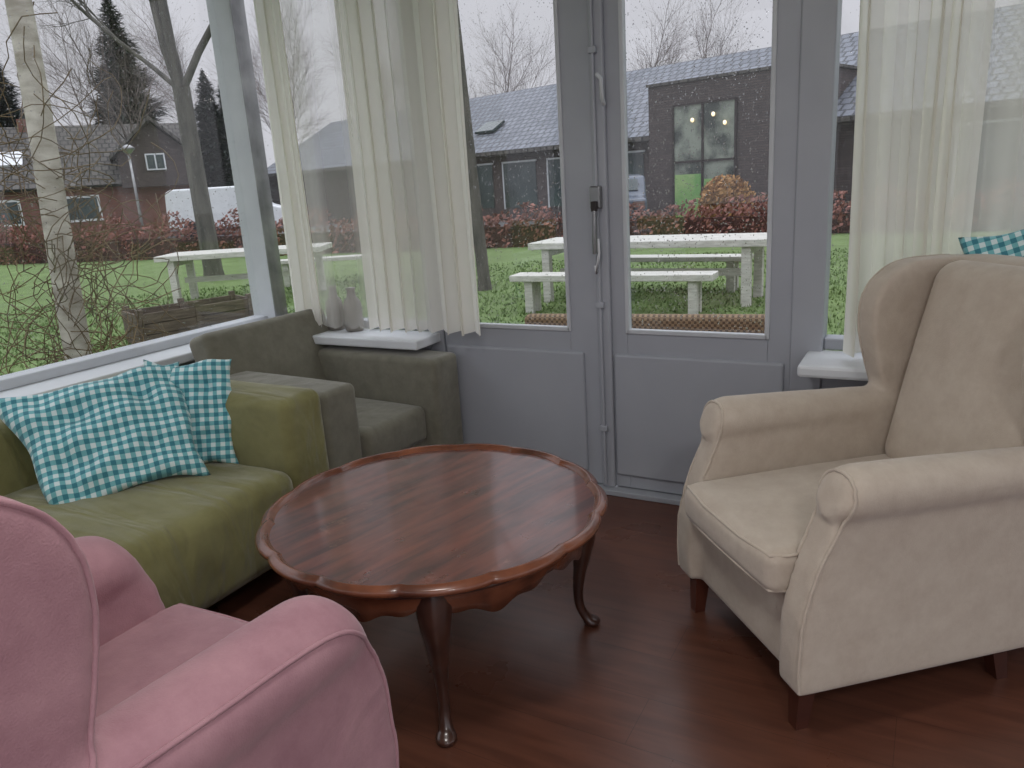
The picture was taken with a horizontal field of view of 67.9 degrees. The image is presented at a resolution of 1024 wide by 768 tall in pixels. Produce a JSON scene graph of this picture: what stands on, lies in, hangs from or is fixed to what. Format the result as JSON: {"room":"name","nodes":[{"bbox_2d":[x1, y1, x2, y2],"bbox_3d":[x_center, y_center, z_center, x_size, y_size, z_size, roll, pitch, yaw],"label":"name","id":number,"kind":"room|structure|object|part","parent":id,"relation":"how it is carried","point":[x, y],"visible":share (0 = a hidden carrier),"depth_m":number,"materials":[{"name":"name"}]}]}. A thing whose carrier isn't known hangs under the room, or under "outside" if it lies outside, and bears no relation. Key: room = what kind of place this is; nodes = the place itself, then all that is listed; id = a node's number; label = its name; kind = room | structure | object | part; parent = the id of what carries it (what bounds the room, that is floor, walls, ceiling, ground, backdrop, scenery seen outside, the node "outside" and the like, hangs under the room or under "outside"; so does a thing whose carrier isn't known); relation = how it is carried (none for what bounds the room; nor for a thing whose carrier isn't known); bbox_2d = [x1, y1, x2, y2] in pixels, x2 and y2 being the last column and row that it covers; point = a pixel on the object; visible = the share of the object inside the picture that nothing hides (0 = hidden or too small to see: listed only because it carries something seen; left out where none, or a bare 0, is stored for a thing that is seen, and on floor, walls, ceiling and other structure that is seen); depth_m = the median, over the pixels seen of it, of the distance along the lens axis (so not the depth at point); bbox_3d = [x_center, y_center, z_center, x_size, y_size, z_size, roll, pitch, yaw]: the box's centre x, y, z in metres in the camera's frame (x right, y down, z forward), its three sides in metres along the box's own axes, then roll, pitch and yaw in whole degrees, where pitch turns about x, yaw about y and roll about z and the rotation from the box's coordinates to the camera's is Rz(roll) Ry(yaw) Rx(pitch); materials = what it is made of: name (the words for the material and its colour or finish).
{"room":"sunroom lounge","nodes":[
{"label":"sunroom lounge","id":0,"kind":"room"},
{"bbox_2d":[179,360,194,365],"bbox_3d":[-2.878,0.852,1.835,0.130,0.760,6.300,5,17,28],"label":"wall","id":1,"kind":"structure","parent":0,"point":[193,361],"depth_m":3.84,"materials":[{"name":"paint"}]},
{"bbox_2d":[0,343,193,397],"bbox_3d":[-2.780,0.479,1.665,0.250,0.045,6.100,5,17,28],"label":"sill","id":2,"kind":"structure","parent":1,"relation":"on","point":[182,354],"depth_m":3.31,"materials":[{"name":"white paint"}]},
{"bbox_2d":[0,315,267,391],"bbox_3d":[-2.930,-0.472,1.488,0.100,1.900,6.150,5,17,28],"label":"frame","id":3,"kind":"object","parent":2,"relation":"on","point":[37,374],"visible":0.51,"depth_m":3.47,"materials":[{"name":"paint"}]},
{"bbox_2d":[206,495,1023,767],"bbox_3d":[-0.252,1.391,0.481,5.900,0.100,6.250,5,17,28],"label":"floor","id":4,"kind":"structure","parent":0,"point":[659,682],"depth_m":2.11,"materials":[{"name":"brown wood"}]},
{"bbox_2d":[0,380,328,608],"bbox_3d":[-1.587,0.533,2.456,1.108,0.690,1.864,5,17,28],"label":"sofa","id":5,"kind":"object","parent":4,"relation":"on","point":[193,536],"visible":0.41,"depth_m":2.59,"materials":[{"name":"green fabric"}]},
{"bbox_2d":[0,362,210,504],"bbox_3d":[-1.446,0.192,2.688,0.623,0.423,0.326,-13,17,-30],"label":"cushion","id":6,"kind":"object","parent":5,"relation":"on","point":[133,427],"visible":0.98,"depth_m":2.65,"materials":[{"name":"fabric"}]},
{"bbox_2d":[4,462,292,608],"bbox_3d":[-1.506,0.618,2.438,0.936,0.374,1.429,5,17,28],"label":"seat cushion","id":7,"kind":"object","parent":5,"relation":"on","point":[193,536],"depth_m":2.50,"materials":[{"name":"green fabric"}]},
{"bbox_2d":[143,359,238,463],"bbox_3d":[-1.208,0.116,2.876,0.314,0.442,0.188,-6,15,-8],"label":"cushion","id":8,"kind":"object","parent":5,"relation":"on","point":[205,385],"visible":0.55,"depth_m":2.86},
{"bbox_3d":[-1.177,0.300,3.122,0.973,0.639,0.233,5,17,28],"label":"arm","id":9,"kind":"part","parent":5,"relation":"part of","materials":[{"name":"green fabric"}]},
{"bbox_2d":[0,496,398,767],"bbox_3d":[-0.801,0.583,1.261,0.827,1.119,0.990,5,17,28],"label":"wingback armchair","id":10,"kind":"object","parent":4,"relation":"on","point":[96,671],"visible":1,"depth_m":1.15,"materials":[{"name":"pink fabric"}]},
{"bbox_2d":[95,604,246,717],"bbox_3d":[-0.709,0.663,1.442,0.525,0.176,0.639,5,17,28],"label":"seat cushion","id":11,"kind":"object","parent":10,"relation":"on","point":[139,644],"depth_m":1.60,"materials":[{"name":"pink fabric"}]},
{"bbox_2d":[189,309,463,468],"bbox_3d":[-0.856,0.114,3.583,0.953,0.820,0.815,6,18,31],"label":"armchair","id":12,"kind":"object","parent":4,"relation":"on","point":[373,401],"visible":0.46,"depth_m":3.54,"materials":[{"name":"fabric"}]},
{"bbox_3d":[-1.038,0.248,3.370,0.840,0.571,0.207,6,18,31],"label":"arm","id":13,"kind":"part","parent":12,"relation":"part of","materials":[{"name":"fabric"}]},
{"bbox_2d":[355,397,426,456],"bbox_3d":[-0.824,0.199,3.589,0.790,0.210,0.406,6,18,31],"label":"seat cushion","id":14,"kind":"object","parent":12,"relation":"on","point":[385,424],"depth_m":3.42,"materials":[{"name":"fabric"}]},
{"bbox_3d":[-0.684,0.099,3.840,0.930,0.571,0.207,6,18,31],"label":"arm","id":15,"kind":"part","parent":12,"relation":"part of","materials":[{"name":"fabric"}]},
{"bbox_2d":[255,443,607,747],"bbox_3d":[-0.221,0.581,2.362,1.044,0.478,1.033,-2,15,5],"label":"coffee table","id":16,"kind":"object","parent":4,"relation":"on","point":[434,532],"visible":0.95,"depth_m":2.14,"materials":[{"name":"brown wood"}]},
{"bbox_3d":[-0.654,0.634,2.341,0.096,0.440,0.097,10,20,42],"label":"leg","id":17,"kind":"part","parent":16,"relation":"part of","materials":[{"name":"brown wood"}]},
{"bbox_3d":[-0.185,0.711,1.946,0.098,0.440,0.095,10,20,42],"label":"leg","id":18,"kind":"part","parent":16,"relation":"part of","materials":[{"name":"brown wood"}]},
{"bbox_3d":[0.215,0.564,2.393,0.096,0.440,0.097,10,20,42],"label":"leg","id":19,"kind":"part","parent":16,"relation":"part of","materials":[{"name":"brown wood"}]},
{"bbox_2d":[677,254,1023,729],"bbox_3d":[1.104,0.231,2.179,1.121,1.082,0.755,-7,15,-11],"label":"wingback armchair","id":20,"kind":"object","parent":4,"relation":"on","point":[874,530],"visible":1,"depth_m":2.01,"materials":[{"name":"beige fabric"}]},
{"bbox_3d":[0.614,0.661,2.475,0.053,0.160,0.052,-7,15,-11],"label":"leg","id":21,"kind":"part","parent":20,"relation":"part of","materials":[{"name":"brown wood"}]},
{"bbox_2d":[685,454,891,591],"bbox_3d":[0.941,0.373,2.176,0.769,0.170,0.500,-7,15,-11],"label":"seat cushion","id":22,"kind":"object","parent":20,"relation":"on","point":[757,511],"depth_m":2.13,"materials":[{"name":"fabric"}]},
{"bbox_3d":[0.740,0.799,1.936,0.053,0.160,0.052,-7,15,-11],"label":"leg","id":23,"kind":"part","parent":20,"relation":"part of","materials":[{"name":"brown wood"}]},
{"bbox_2d":[885,260,1023,457],"bbox_3d":[1.357,-0.004,2.178,0.194,0.670,0.532,9,12,-15],"label":"cushion","id":24,"kind":"object","parent":20,"relation":"on","point":[953,382],"depth_m":2.18,"materials":[{"name":"fabric"}]},
{"bbox_2d":[958,229,1023,256],"bbox_3d":[1.682,-0.289,2.277,0.626,0.586,0.172,6,18,32],"label":"cushion","id":25,"kind":"object","parent":20,"relation":"on","point":[1011,244],"visible":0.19,"depth_m":2.38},
{"bbox_3d":[1.307,0.727,2.067,0.083,0.160,0.052,-7,15,-11],"label":"leg","id":26,"kind":"part","parent":20,"relation":"part of","materials":[{"name":"brown wood"}]},
{"bbox_2d":[420,345,867,388],"bbox_3d":[1.161,-0.670,2.777,5.900,2.700,0.120,5,17,28],"label":"wall","id":27,"kind":"structure","parent":0,"point":[825,383],"depth_m":2.87,"materials":[{"name":"grey paint"}]},
{"bbox_2d":[206,0,274,317],"bbox_3d":[-1.427,-1.272,4.085,0.170,1.900,0.100,5,17,28],"label":"post","id":28,"kind":"object","parent":27,"relation":"on","point":[220,17],"visible":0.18,"depth_m":4.05,"materials":[{"name":"paint"}]},
{"bbox_2d":[229,0,287,316],"bbox_3d":[-1.352,-1.264,4.038,0.007,1.900,0.090,5,17,28],"label":"window frame","id":29,"kind":"structure","parent":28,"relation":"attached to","point":[239,20],"depth_m":4.04,"materials":[{"name":"metal"}]},
{"bbox_2d":[313,328,440,349],"bbox_3d":[-0.823,-0.241,3.862,0.990,0.045,0.230,5,17,28],"label":"window sill","id":30,"kind":"structure","parent":27,"relation":"attached to","point":[373,338],"depth_m":3.69,"materials":[{"name":"white paint"}]},
{"bbox_2d":[326,286,344,330],"bbox_3d":[-0.917,-0.393,3.928,0.092,0.225,0.092,5,17,28],"label":"vase","id":31,"kind":"object","parent":30,"relation":"on","point":[334,305],"visible":0.96,"depth_m":3.90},
{"bbox_2d":[343,287,363,331],"bbox_3d":[-0.810,-0.380,3.865,0.100,0.220,0.100,5,17,28],"label":"vase","id":32,"kind":"object","parent":30,"relation":"on","point":[352,307],"visible":1,"depth_m":3.83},
{"bbox_2d":[326,316,446,351],"bbox_3d":[-0.838,-0.882,3.846,1.133,2.600,0.120,5,17,28],"label":"frame","id":33,"kind":"object","parent":27,"relation":"attached to","point":[439,346],"visible":0.02,"depth_m":3.71,"materials":[{"name":"grey paint"}]},
{"bbox_2d":[445,0,602,482],"bbox_3d":[0.007,-0.768,3.357,0.810,2.470,0.075,5,17,28],"label":"door","id":34,"kind":"structure","parent":27,"relation":"in","point":[533,389],"depth_m":3.43,"materials":[{"name":"grey paint"}]},
{"bbox_3d":[0.020,0.101,3.587,0.720,0.555,0.025,5,17,28],"label":"panel","id":35,"kind":"part","parent":34,"relation":"part of","materials":[{"name":"grey paint"}]},
{"bbox_2d":[480,0,571,330],"bbox_3d":[-0.040,-1.067,3.272,0.577,1.685,0.028,5,17,28],"label":"bead","id":36,"kind":"object","parent":34,"relation":"attached to","point":[555,2],"visible":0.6,"depth_m":3.21,"materials":[{"name":"paint"}]},
{"bbox_2d":[598,483,681,505],"bbox_3d":[0.416,0.475,3.468,1.780,0.025,0.080,5,17,28],"label":"trim","id":37,"kind":"structure","parent":27,"relation":"attached to","point":[620,491],"depth_m":3.35,"materials":[{"name":"grey paint"}]},
{"bbox_2d":[603,0,801,494],"bbox_3d":[0.726,-0.709,2.967,0.730,2.470,0.075,5,17,28],"label":"door","id":38,"kind":"structure","parent":27,"relation":"in","point":[663,384],"depth_m":3.09,"materials":[{"name":"grey paint"}]},
{"bbox_2d":[587,0,616,486],"bbox_3d":[0.357,-0.720,3.095,0.076,2.470,0.088,5,17,28],"label":"door frame","id":39,"kind":"structure","parent":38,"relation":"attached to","point":[599,199],"depth_m":3.12,"materials":[{"name":"grey paint"}]},
{"bbox_3d":[0.339,-0.628,3.103,0.023,0.194,0.037,5,17,28],"label":"drop handle","id":40,"kind":"part","parent":39,"relation":"part of","materials":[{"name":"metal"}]},
{"bbox_3d":[0.349,-0.709,3.113,0.013,2.400,0.013,-2,15,7],"label":"rod","id":41,"kind":"part","parent":39,"relation":"part of","materials":[{"name":"grey paint"}]},
{"bbox_2d":[618,0,777,339],"bbox_3d":[0.692,-1.006,2.876,0.587,1.685,0.028,5,17,28],"label":"bead","id":42,"kind":"object","parent":38,"relation":"attached to","point":[621,22],"visible":1,"depth_m":2.96,"materials":[{"name":"paint"}]},
{"bbox_3d":[0.766,0.162,3.182,0.700,0.555,0.025,5,17,28],"label":"panel","id":43,"kind":"part","parent":38,"relation":"part of","materials":[{"name":"grey paint"}]},
{"bbox_2d":[789,0,843,390],"bbox_3d":[2.357,-0.619,2.108,2.960,2.600,0.130,5,17,28],"label":"frame","id":44,"kind":"object","parent":27,"relation":"attached to","point":[821,19],"visible":0.56,"depth_m":2.73,"materials":[{"name":"grey paint"}]},
{"bbox_2d":[797,350,867,380],"bbox_3d":[2.346,0.025,2.122,2.900,0.045,0.270,5,17,28],"label":"sill","id":45,"kind":"structure","parent":27,"relation":"attached to","point":[828,364],"depth_m":2.68,"materials":[{"name":"white paint"}]},
{"bbox_3d":[0.954,-1.832,2.324,5.400,0.024,0.024,5,17,28],"label":"curtain rod","id":46,"kind":"object","parent":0,"visible":0},
{"bbox_2d":[253,0,322,326],"bbox_3d":[-1.098,-1.147,3.685,0.196,1.773,0.052,5,17,28],"label":"sheer curtain","id":47,"kind":"object","parent":46,"relation":"hanging from","point":[294,210],"visible":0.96,"depth_m":3.70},
{"bbox_2d":[334,0,480,335],"bbox_3d":[-0.466,-1.095,3.343,0.640,1.773,0.067,5,17,28],"label":"sheer curtain","id":48,"kind":"object","parent":46,"relation":"hanging from","point":[401,60],"visible":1,"depth_m":3.37,"materials":[{"name":"fabric"}]},
{"bbox_2d":[843,0,994,357],"bbox_3d":[1.296,-0.953,2.422,0.377,1.788,0.064,5,17,28],"label":"sheer curtain","id":49,"kind":"object","parent":46,"relation":"hanging from","point":[923,65],"visible":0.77,"depth_m":2.46,"materials":[{"name":"fabric"}]},
{"bbox_2d":[971,0,1023,236],"bbox_3d":[1.856,-0.913,2.142,0.920,1.788,0.052,5,17,28],"label":"sheer curtain","id":50,"kind":"object","parent":46,"relation":"hanging from","point":[999,193],"visible":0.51,"depth_m":2.37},
{"label":"outside","id":51,"kind":"structure","parent":0,"visible":0},
{"bbox_2d":[0,233,849,374],"bbox_3d":[-3.195,-2.090,14.826,100.000,0.200,16.650,5,17,28],"label":"lawn","id":52,"kind":"structure","parent":51,"point":[236,265],"depth_m":13.21,"materials":[{"name":"green plant"}]},
{"bbox_2d":[32,0,224,275],"bbox_3d":[-6.378,-8.304,13.558,13.462,12.935,5.880,0,15,12],"label":"bare tree","id":53,"kind":"object","parent":52,"relation":"on","point":[208,240],"visible":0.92,"depth_m":14.04,"materials":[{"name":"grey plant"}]},
{"bbox_2d":[120,145,144,235],"bbox_3d":[-10.800,-5.255,21.924,0.400,3.150,0.400,5,17,28],"label":"street lamp","id":54,"kind":"object","parent":52,"relation":"on","point":[130,149],"visible":0.66,"depth_m":21.74,"materials":[{"name":"metal"}]},
{"bbox_2d":[121,291,253,343],"bbox_3d":[-3.767,-0.777,8.920,1.330,0.420,0.580,-16,20,-39],"label":"wooden planter","id":55,"kind":"object","parent":52,"relation":"on","point":[221,312],"visible":0.61,"depth_m":8.70,"materials":[{"name":"wood"}]},
{"bbox_2d":[153,242,331,302],"bbox_3d":[-4.096,-1.720,11.852,2.500,0.750,0.842,-4,15,0],"label":"garden table","id":56,"kind":"object","parent":52,"relation":"on","point":[318,248],"visible":0.76,"depth_m":11.78,"materials":[{"name":"white wood"}]},
{"bbox_2d":[280,254,361,286],"bbox_3d":[-3.129,-1.958,13.075,1.900,0.450,0.332,-4,15,0],"label":"garden bench","id":57,"kind":"object","parent":52,"relation":"on","point":[284,262],"visible":0.27,"depth_m":12.91,"materials":[{"name":"white wood"}]},
{"bbox_2d":[0,248,848,375],"bbox_3d":[1.016,-1.028,9.414,17.297,0.050,14.655,-13,18,-31],"label":"grass tufts","id":58,"kind":"object","parent":52,"relation":"on","point":[52,328],"visible":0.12,"depth_m":10.03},
{"bbox_2d":[0,190,850,264],"bbox_3d":[-5.404,-3.992,19.317,52.775,1.508,3.959,2,16,20],"label":"hedge","id":59,"kind":"object","parent":52,"relation":"on","point":[840,223],"visible":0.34,"depth_m":18.04,"materials":[{"name":"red plant"}]},
{"bbox_2d":[457,0,491,290],"bbox_3d":[-2.190,-7.797,9.705,11.175,13.447,7.522,-1,15,8],"label":"bare tree","id":60,"kind":"object","parent":52,"relation":"on","point":[483,273],"visible":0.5,"depth_m":10.72,"materials":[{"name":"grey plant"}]},
{"bbox_2d":[509,271,717,313],"bbox_3d":[1.115,-1.030,8.631,2.350,0.450,0.332,3,17,25],"label":"garden bench","id":61,"kind":"object","parent":52,"relation":"on","point":[532,292],"visible":0.87,"depth_m":8.31,"materials":[{"name":"white wood"}]},
{"bbox_2d":[525,314,764,333],"bbox_3d":[0.908,-0.155,5.232,2.000,0.560,0.640,2,16,21],"label":"bench","id":62,"kind":"object","parent":52,"relation":"on","point":[654,320],"visible":0.07,"depth_m":5.28,"materials":[{"name":"brown wicker"}]},
{"bbox_2d":[528,233,766,306],"bbox_3d":[1.690,-1.409,9.319,2.900,0.750,0.842,5,17,28],"label":"garden table","id":63,"kind":"object","parent":52,"relation":"on","point":[549,247],"visible":0.67,"depth_m":8.88,"materials":[{"name":"white wood"}]},
{"bbox_2d":[630,254,753,292],"bbox_3d":[1.925,-1.469,10.059,2.400,0.450,0.332,5,17,28],"label":"garden bench","id":64,"kind":"object","parent":52,"relation":"on","point":[682,257],"visible":0.39,"depth_m":9.64,"materials":[{"name":"white wood"}]},
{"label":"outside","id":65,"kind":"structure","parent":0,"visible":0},
{"bbox_3d":[-31.731,1.484,8.433,56.550,0.200,23.150,5,17,28],"label":"lawn","id":66,"kind":"structure","parent":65,"visible":0},
{"bbox_2d":[0,0,189,374],"bbox_3d":[-3.039,-1.767,4.866,1.626,4.355,1.777,0,16,14],"label":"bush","id":67,"kind":"object","parent":66,"relation":"on","point":[43,140],"visible":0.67,"depth_m":5.00,"materials":[{"name":"plant"}]},
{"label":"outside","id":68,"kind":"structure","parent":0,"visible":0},
{"bbox_2d":[132,219,649,238],"bbox_3d":[15.125,-12.005,47.115,140.000,0.200,60.200,5,17,28],"label":"ground","id":69,"kind":"structure","parent":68,"point":[500,222],"depth_m":32.28,"materials":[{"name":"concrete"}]},
{"bbox_2d":[0,63,24,126],"bbox_3d":[-28.135,-13.153,42.983,7.841,10.045,7.691,5,17,28],"label":"conifer tree","id":70,"kind":"object","parent":69,"relation":"on","point":[8,121],"visible":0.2,"depth_m":41.84,"materials":[{"name":"green plant"}]},
{"bbox_2d":[0,1,183,125],"bbox_3d":[-26.557,-18.010,48.193,12.525,16.130,9.248,-4,15,0],"label":"bare tree","id":71,"kind":"object","parent":69,"relation":"on","point":[45,36],"visible":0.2,"depth_m":48.03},
{"bbox_2d":[0,185,189,243],"bbox_3d":[-23.055,-7.697,35.112,15.200,2.490,7.000,-11,17,-24],"label":"brick wall","id":72,"kind":"structure","parent":69,"relation":"on","point":[120,193],"depth_m":33.87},
{"bbox_2d":[0,153,166,226],"bbox_3d":[-20.167,-8.175,32.373,10.322,2.700,0.562,-10,16,-21],"label":"windows","id":73,"kind":"structure","parent":72,"relation":"in","point":[154,154],"depth_m":33.38,"materials":[{"name":"white paint"}]},
{"bbox_2d":[0,154,164,224],"bbox_3d":[-20.124,-8.185,32.322,10.158,2.540,0.473,-10,16,-21],"label":"window panes","id":74,"kind":"structure","parent":73,"relation":"attached to","point":[86,209],"depth_m":33.22,"materials":[{"name":"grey glass"}]},
{"bbox_3d":[-23.210,-10.101,34.462,15.200,2.500,7.000,-11,17,-24],"label":"gables","id":75,"kind":"object","parent":72,"relation":"on","visible":0},
{"bbox_2d":[0,123,180,192],"bbox_3d":[-22.383,-9.704,32.798,15.800,2.897,3.871,-11,17,-24],"label":"roof","id":76,"kind":"structure","parent":75,"relation":"on","point":[62,135],"depth_m":33.98,"materials":[{"name":"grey tile"}]},
{"bbox_2d":[0,151,22,166],"bbox_3d":[-21.689,-9.708,32.862,0.900,0.690,0.876,-11,17,-24],"label":"skylight","id":77,"kind":"object","parent":76,"relation":"attached to","point":[17,157],"visible":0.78,"depth_m":32.76,"materials":[{"name":"glass"}]},
{"bbox_2d":[16,119,26,131],"bbox_3d":[-22.034,-11.588,34.693,0.800,0.900,0.800,-11,17,-24],"label":"chimney","id":78,"kind":"object","parent":76,"relation":"on","point":[20,126],"visible":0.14,"depth_m":34.21,"materials":[{"name":"red brick"}]},
{"bbox_2d":[117,123,188,187],"bbox_3d":[-16.560,-10.497,35.104,3.000,2.700,3.500,-11,17,-24],"label":"dormer gable","id":79,"kind":"object","parent":76,"relation":"on","point":[146,178],"visible":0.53,"depth_m":33.55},
{"bbox_2d":[109,115,181,161],"bbox_3d":[-16.541,-11.178,34.780,3.600,1.780,3.800,-11,17,-24],"label":"roof","id":80,"kind":"structure","parent":79,"relation":"on","point":[147,119],"depth_m":33.11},
{"bbox_2d":[0,0,190,144],"bbox_3d":[-17.115,-11.579,32.503,6.097,10.739,9.342,2,16,19],"label":"bare tree","id":81,"kind":"object","parent":69,"relation":"on","point":[77,79],"visible":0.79,"depth_m":31.78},
{"bbox_2d":[79,0,175,124],"bbox_3d":[-20.502,-14.373,41.076,8.570,12.431,8.771,5,17,28],"label":"conifer tree","id":82,"kind":"object","parent":69,"relation":"on","point":[115,23],"visible":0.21,"depth_m":39.59,"materials":[{"name":"green plant"}]},
{"bbox_2d":[112,0,203,129],"bbox_3d":[-21.918,-17.960,49.184,6.511,14.940,11.212,-7,15,-12],"label":"bare tree","id":83,"kind":"object","parent":69,"relation":"on","point":[155,32],"visible":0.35,"depth_m":46.90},
{"bbox_2d":[194,68,223,186],"bbox_3d":[-18.238,-14.333,46.306,6.366,9.160,6.179,5,17,28],"label":"conifer tree","id":84,"kind":"object","parent":69,"relation":"on","point":[205,116],"visible":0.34,"depth_m":45.30,"materials":[{"name":"green plant"}]},
{"bbox_2d":[165,186,281,236],"bbox_3d":[-12.183,-7.537,32.938,4.844,1.980,1.940,-6,15,-10],"label":"van","id":85,"kind":"object","parent":69,"relation":"on","point":[222,200],"visible":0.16,"depth_m":31.82,"materials":[{"name":"paint"}]},
{"bbox_2d":[207,83,277,227],"bbox_3d":[-13.412,-11.458,37.051,4.181,7.705,3.984,-8,16,-15],"label":"conifer tree","id":86,"kind":"object","parent":69,"relation":"on","point":[223,155],"visible":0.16,"depth_m":36.33,"materials":[{"name":"green plant"}]},
{"bbox_2d":[199,0,331,145],"bbox_3d":[-12.414,-15.081,40.283,5.524,12.846,8.062,1,16,18],"label":"bare tree","id":87,"kind":"object","parent":69,"relation":"on","point":[296,14],"visible":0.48,"depth_m":40.27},
{"bbox_2d":[205,2,338,130],"bbox_3d":[-14.996,-17.726,48.411,7.793,14.011,9.471,-15,19,-36],"label":"bare tree","id":88,"kind":"object","parent":69,"relation":"on","point":[302,75],"visible":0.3,"depth_m":47.71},
{"bbox_2d":[316,25,346,119],"bbox_3d":[-7.290,-15.760,43.054,7.324,12.047,6.007,-5,15,-3],"label":"bare tree","id":89,"kind":"object","parent":69,"relation":"on","point":[329,25],"visible":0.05,"depth_m":41.95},
{"bbox_2d":[463,1,555,97],"bbox_3d":[-0.627,-16.318,43.944,7.821,11.863,7.017,-13,18,-32],"label":"bare tree","id":90,"kind":"object","parent":69,"relation":"on","point":[495,52],"visible":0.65,"depth_m":43.78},
{"bbox_2d":[269,121,854,223],"bbox_3d":[6.884,-7.691,27.748,46.000,2.595,9.000,11,21,43],"label":"brick wall","id":91,"kind":"structure","parent":69,"relation":"on","point":[341,205],"depth_m":28.55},
{"bbox_2d":[477,152,643,207],"bbox_3d":[6.014,-6.243,22.611,26.100,1.600,0.131,11,21,43],"label":"windows","id":92,"kind":"structure","parent":91,"relation":"in","point":[636,159],"depth_m":27.74,"materials":[{"name":"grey glass"}]},
{"bbox_2d":[477,150,644,208],"bbox_3d":[6.007,-6.246,22.603,26.220,1.710,0.151,11,21,43],"label":"window surround","id":93,"kind":"object","parent":91,"relation":"attached to","point":[547,159],"visible":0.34,"depth_m":27.22,"materials":[{"name":"paint"}]},
{"bbox_2d":[646,63,856,219],"bbox_3d":[7.118,-6.905,22.252,4.900,3.915,3.900,11,21,43],"label":"projecting bay","id":94,"kind":"object","parent":91,"relation":"attached to","point":[714,89],"depth_m":20.62,"materials":[{"name":"brick"}]},
{"bbox_2d":[671,97,737,218],"bbox_3d":[5.422,-6.272,21.420,2.010,3.210,0.170,11,21,43],"label":"window frame","id":95,"kind":"structure","parent":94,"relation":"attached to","point":[734,158],"depth_m":21.20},
{"bbox_2d":[675,174,731,216],"bbox_3d":[5.470,-5.377,21.651,1.850,1.200,0.100,11,21,43],"label":"panel","id":96,"kind":"object","parent":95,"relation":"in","point":[695,179],"depth_m":21.91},
{"bbox_2d":[674,99,734,217],"bbox_3d":[5.436,-6.277,21.434,1.950,3.150,0.130,11,21,43],"label":"window glass","id":97,"kind":"structure","parent":95,"relation":"in","point":[689,112],"depth_m":21.20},
{"bbox_3d":[6.998,-8.757,21.751,4.900,0.070,3.900,11,21,43],"label":"bay cap","id":98,"kind":"part","parent":94,"relation":"part of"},
{"bbox_3d":[6.726,-10.145,27.084,46.000,2.500,9.000,11,21,43],"label":"gables","id":99,"kind":"object","parent":91,"relation":"on","visible":0},
{"bbox_2d":[267,32,858,173],"bbox_3d":[5.092,-9.574,25.457,46.600,2.756,5.007,11,21,43],"label":"roof","id":100,"kind":"structure","parent":99,"relation":"on","point":[332,146],"depth_m":28.26,"materials":[{"name":"grey tile"}]},
{"bbox_2d":[475,120,504,133],"bbox_3d":[-0.878,-10.153,30.042,1.000,0.466,0.752,11,21,43],"label":"skylight","id":101,"kind":"object","parent":100,"relation":"attached to","point":[494,125],"visible":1,"depth_m":29.91,"materials":[{"name":"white glass"}]},
{"bbox_2d":[268,116,854,176],"bbox_3d":[3.445,-7.698,24.078,46.601,0.120,0.120,11,21,43],"label":"gutter","id":102,"kind":"object","parent":100,"relation":"attached to","point":[846,118],"visible":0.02,"depth_m":26.99,"materials":[{"name":"grey metal"}]},
{"bbox_2d":[629,174,646,219],"bbox_3d":[2.759,-5.033,21.125,1.790,1.448,4.246,-2,15,7],"label":"parked car","id":103,"kind":"object","parent":69,"relation":"on","point":[635,195],"visible":0.19,"depth_m":19.44,"materials":[{"name":"paint"}]},
{"bbox_2d":[628,0,711,70],"bbox_3d":[8.950,-17.403,45.280,6.280,12.048,7.047,10,20,41],"label":"bare tree","id":104,"kind":"object","parent":69,"relation":"on","point":[679,34],"visible":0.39,"depth_m":43.54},
{"bbox_2d":[633,0,757,69],"bbox_3d":[10.390,-16.861,43.050,7.956,11.995,7.019,10,20,41],"label":"bare tree","id":105,"kind":"object","parent":69,"relation":"on","point":[704,55],"visible":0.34,"depth_m":42.38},
{"bbox_2d":[697,174,755,217],"bbox_3d":[5.429,-4.632,19.302,1.437,1.379,1.450,5,17,28],"label":"bush","id":106,"kind":"object","parent":69,"relation":"on","point":[717,188],"visible":0.56,"depth_m":18.92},
{"bbox_3d":[-2.934,-0.441,1.488,0.006,1.760,6.130,5,17,28],"label":"glass","id":107,"kind":"object","parent":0,"visible":0},
{"bbox_2d":[1,0,255,367],"bbox_3d":[-1.828,-0.991,3.429,0.002,1.654,1.531,5,17,28],"label":"raindrops","id":108,"kind":"object","parent":107,"relation":"attached to","point":[185,0],"visible":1,"depth_m":3.46,"materials":[{"name":"white"}]},
{"bbox_3d":[-0.890,-1.170,3.791,1.053,1.710,0.006,5,17,28],"label":"glass","id":109,"kind":"object","parent":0,"visible":0},
{"bbox_2d":[244,0,360,309],"bbox_3d":[-0.888,-1.152,3.784,1.040,1.644,0.002,5,17,28],"label":"raindrops","id":110,"kind":"object","parent":109,"relation":"attached to","point":[313,0],"visible":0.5,"depth_m":3.83,"materials":[{"name":"white"}]},
{"bbox_3d":[-0.027,-1.076,3.295,0.565,1.680,0.006,5,17,28],"label":"glass","id":111,"kind":"object","parent":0,"visible":0},
{"bbox_2d":[458,0,566,321],"bbox_3d":[-0.030,-1.025,3.301,0.563,1.545,0.002,5,17,28],"label":"raindrops","id":112,"kind":"object","parent":111,"relation":"attached to","point":[541,0],"visible":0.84,"depth_m":3.28,"materials":[{"name":"white"}]},
{"bbox_3d":[0.705,-1.016,2.898,0.575,1.680,0.006,5,17,28],"label":"glass","id":113,"kind":"object","parent":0,"visible":0},
{"bbox_2d":[625,0,772,330],"bbox_3d":[0.704,-0.965,2.903,0.559,1.543,0.002,5,17,28],"label":"raindrops","id":114,"kind":"object","parent":113,"relation":"attached to","point":[706,0],"visible":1,"depth_m":2.93,"materials":[{"name":"white"}]},
{"bbox_3d":[2.393,-0.901,2.011,2.845,1.710,0.006,5,17,28],"label":"glass","id":115,"kind":"object","parent":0,"visible":0},
{"bbox_2d":[830,6,859,323],"bbox_3d":[1.650,-0.897,2.422,1.142,1.544,0.002,5,17,28],"label":"raindrops","id":116,"kind":"object","parent":115,"relation":"attached to","point":[859,6],"visible":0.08,"depth_m":2.73,"materials":[{"name":"white"}]}
]}

